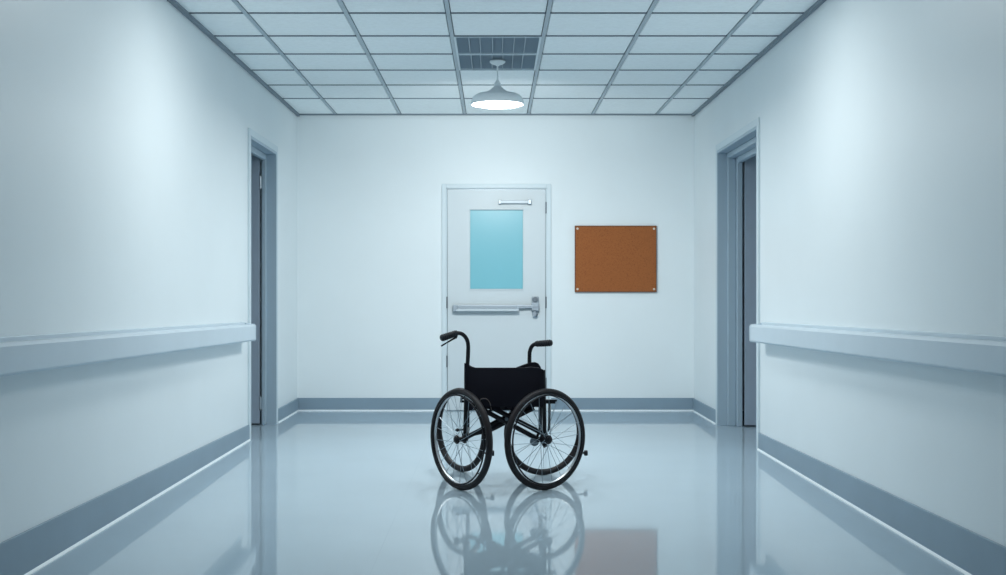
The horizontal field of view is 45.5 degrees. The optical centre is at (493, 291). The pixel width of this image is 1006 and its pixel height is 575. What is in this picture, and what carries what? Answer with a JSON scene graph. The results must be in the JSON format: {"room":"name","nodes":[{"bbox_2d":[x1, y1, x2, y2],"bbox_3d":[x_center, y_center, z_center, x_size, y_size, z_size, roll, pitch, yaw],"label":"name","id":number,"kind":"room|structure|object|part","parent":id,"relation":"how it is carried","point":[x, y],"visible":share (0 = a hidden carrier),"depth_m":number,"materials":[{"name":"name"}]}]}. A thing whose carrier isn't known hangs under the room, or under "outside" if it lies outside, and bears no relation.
{"room":"hospital interior","nodes":[
{"label":"hospital interior","id":0,"kind":"room"},
{"bbox_2d":[0,0,296,542],"bbox_3d":[-1.840,-0.394,3.700,0.100,2.948,14.400,0,0,0],"label":"wall","id":1,"kind":"structure","parent":0,"point":[124,126],"depth_m":5.75,"materials":[{"name":"white paint"}]},
{"bbox_2d":[0,322,255,376],"bbox_3d":[-1.736,0.207,2.505,0.108,0.281,11.970,0,0,0],"label":"handrail","id":2,"kind":"object","parent":1,"relation":"attached to","point":[20,354],"visible":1,"depth_m":5.24,"materials":[{"name":"white plastic"}]},
{"bbox_2d":[0,398,298,574],"bbox_3d":[-1.779,0.944,3.693,0.022,0.273,14.386,0,0,0],"label":"baseboard","id":3,"kind":"structure","parent":1,"relation":"attached to","point":[31,550],"depth_m":5.44,"materials":[{"name":"grey"}]},
{"bbox_2d":[248,128,277,439],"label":"door","id":4,"kind":"structure","parent":1,"relation":"in","point":[259,146],"depth_m":9.74,"materials":[{"name":"grey paint"}]},
{"bbox_2d":[176,0,817,113],"bbox_3d":[0.000,-1.743,3.775,7.200,0.250,14.550,0,0,0],"label":"ceiling","id":5,"kind":"structure","parent":0,"point":[217,24],"depth_m":8.10,"materials":[{"name":"tile"}]},
{"bbox_2d":[189,10,803,98],"bbox_3d":[0.015,-1.624,3.388,3.586,0.016,13.291,0,0,0],"label":"grid","id":6,"kind":"object","parent":5,"relation":"attached to","point":[445,10],"visible":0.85,"depth_m":8.16,"materials":[{"name":"grey metal"}]},
{"bbox_2d":[232,0,763,113],"bbox_3d":[0.020,-1.623,3.700,2.948,0.015,14.400,0,0,0],"label":"grid","id":7,"kind":"object","parent":5,"relation":"attached to","point":[236,2],"visible":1,"depth_m":8.02,"materials":[{"name":"grey metal"}]},
{"bbox_2d":[454,37,541,70],"bbox_3d":[0.024,-1.637,8.158,0.556,0.051,1.141,0,0,0],"label":"ceiling vent","id":8,"kind":"object","parent":5,"relation":"in","point":[473,53],"visible":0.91,"depth_m":8.12,"materials":[{"name":"grey metal"}]},
{"bbox_2d":[471,59,523,108],"bbox_3d":[0.025,-1.450,8.360,0.374,0.323,0.374,0,0,0],"label":"pendant lamp","id":9,"kind":"object","parent":8,"relation":"hanging from","point":[497,97],"visible":1,"depth_m":8.26,"materials":[{"name":"white metal"}]},
{"bbox_3d":[0.025,-1.373,8.360,0.374,0.137,0.374,0,0,0],"label":"lamp shade","id":10,"kind":"part","parent":9,"relation":"part of","materials":[{"name":"grey metal"}]},
{"bbox_2d":[473,101,521,108],"bbox_3d":[0.025,-1.303,8.360,0.354,0.028,0.354,0,0,0],"label":"diffuser","id":11,"kind":"object","parent":9,"relation":"attached to","point":[479,104],"depth_m":8.31,"materials":[{"name":"white plastic"}]},
{"bbox_2d":[251,107,743,410],"bbox_3d":[0.000,-0.394,10.975,7.200,2.948,0.150,0,0,0],"label":"wall","id":12,"kind":"structure","parent":0,"point":[369,187],"depth_m":10.90,"materials":[{"name":"white paint"}]},
{"bbox_2d":[298,398,692,410],"bbox_3d":[0.015,1.021,10.888,3.610,0.118,0.024,0,0,0],"label":"baseboard","id":13,"kind":"structure","parent":12,"relation":"attached to","point":[304,404],"depth_m":10.88,"materials":[{"name":"grey"}]},
{"bbox_2d":[442,184,550,410],"bbox_3d":[0.022,0.049,10.857,0.991,2.062,0.087,0,0,0],"label":"door","id":14,"kind":"structure","parent":12,"relation":"in","point":[496,238],"depth_m":10.88,"materials":[{"name":"white paint"}]},
{"bbox_3d":[-0.058,0.161,10.847,0.564,0.026,0.067,0,0,0],"label":"press plate","id":15,"kind":"part","parent":14,"relation":"part of","materials":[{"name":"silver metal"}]},
{"bbox_2d":[575,226,656,291],"bbox_3d":[1.105,-0.300,10.883,0.742,0.604,0.033,0,0,0],"label":"corkboard","id":16,"kind":"object","parent":12,"relation":"attached to","point":[607,258],"visible":1,"depth_m":10.88,"materials":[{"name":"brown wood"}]},
{"bbox_2d":[32,411,963,574],"bbox_3d":[0.000,1.130,3.775,7.200,0.100,14.550,0,0,0],"label":"floor","id":17,"kind":"structure","parent":0,"point":[310,492],"depth_m":5.85,"materials":[{"name":"tile"}]},
{"bbox_2d":[430,330,587,489],"bbox_3d":[0.098,0.646,6.865,0.914,0.867,1.100,0,0,0],"label":"wheelchair","id":18,"kind":"object","parent":17,"relation":"on","point":[520,389],"visible":1,"depth_m":6.57,"materials":[{"name":"black metal"}]},
{"bbox_3d":[-0.244,0.266,6.526,0.102,0.061,0.021,0,0,-27],"label":"brake lever","id":19,"kind":"part","parent":18,"relation":"part of","materials":[{"name":"black metal"}]},
{"bbox_3d":[-0.173,0.271,6.566,0.097,0.117,0.024,0,0,-31],"label":"push handle","id":20,"kind":"part","parent":18,"relation":"part of","materials":[{"name":"black metal"}]},
{"bbox_3d":[-0.150,0.555,6.585,0.040,0.484,0.022,0,0,0],"label":"post","id":21,"kind":"part","parent":18,"relation":"part of","materials":[{"name":"black metal"}]},
{"bbox_3d":[-0.155,0.727,6.925,0.030,0.224,0.656,0,0,-1],"label":"frame","id":22,"kind":"part","parent":18,"relation":"part of","materials":[{"name":"black"}]},
{"bbox_3d":[0.058,0.520,6.582,0.443,0.259,0.048,0,0,-2],"label":"backrest","id":23,"kind":"part","parent":18,"relation":"part of","materials":[{"name":"black fabric"}]},
{"bbox_3d":[0.060,0.633,6.825,0.394,0.042,0.400,0,0,0],"label":"seat","id":24,"kind":"part","parent":18,"relation":"part of","materials":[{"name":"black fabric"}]},
{"bbox_3d":[0.231,0.456,6.639,0.107,0.363,0.027,0,0,35],"label":"push handle","id":25,"kind":"part","parent":18,"relation":"part of","materials":[{"name":"black"}]},
{"bbox_3d":[0.225,0.829,6.646,0.051,0.052,0.014,0,0,0],"label":"brake plate","id":26,"kind":"part","parent":18,"relation":"part of","materials":[{"name":"silver metal"}]},
{"bbox_3d":[0.271,0.727,6.873,0.028,0.224,0.524,0,0,2],"label":"frame","id":27,"kind":"part","parent":18,"relation":"part of","materials":[{"name":"black metal"}]},
{"bbox_3d":[0.275,0.614,6.600,0.030,0.369,0.022,0,0,0],"label":"post","id":28,"kind":"part","parent":18,"relation":"part of","materials":[{"name":"black metal"}]},
{"bbox_2d":[444,0,552,105],"bbox_3d":[0.015,-1.708,3.700,3.610,0.060,14.400,0,0,0],"label":"grid","id":29,"kind":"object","parent":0,"point":[547,0],"depth_m":8.27,"materials":[{"name":"grey metal"}]},
{"bbox_2d":[694,0,1005,546],"bbox_3d":[1.907,-0.394,3.700,0.175,2.948,14.400,0,0,0],"label":"wall","id":30,"kind":"structure","parent":0,"point":[883,122],"depth_m":5.65,"materials":[{"name":"white paint"}]},
{"bbox_2d":[167,0,825,115],"bbox_3d":[0.015,-1.612,3.700,3.610,0.032,14.400,0,0,0],"label":"trim","id":31,"kind":"structure","parent":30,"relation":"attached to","point":[174,3],"depth_m":8.45,"materials":[{"name":"grey metal"}]},
{"bbox_2d":[716,117,759,448],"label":"door","id":32,"kind":"structure","parent":30,"relation":"in","point":[742,146],"depth_m":9.62,"materials":[{"name":"grey paint"}]},
{"bbox_2d":[692,398,1005,574],"bbox_3d":[1.809,0.937,3.693,0.022,0.286,14.386,0,0,0],"label":"baseboard","id":33,"kind":"structure","parent":30,"relation":"attached to","point":[968,552],"depth_m":5.35,"materials":[{"name":"grey"}]},
{"bbox_2d":[749,322,1005,376],"bbox_3d":[1.766,0.199,2.285,0.108,0.276,11.530,0,0,0],"label":"handrail","id":34,"kind":"object","parent":30,"relation":"attached to","point":[976,353],"visible":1,"depth_m":5.12,"materials":[{"name":"white plastic"}]}
]}

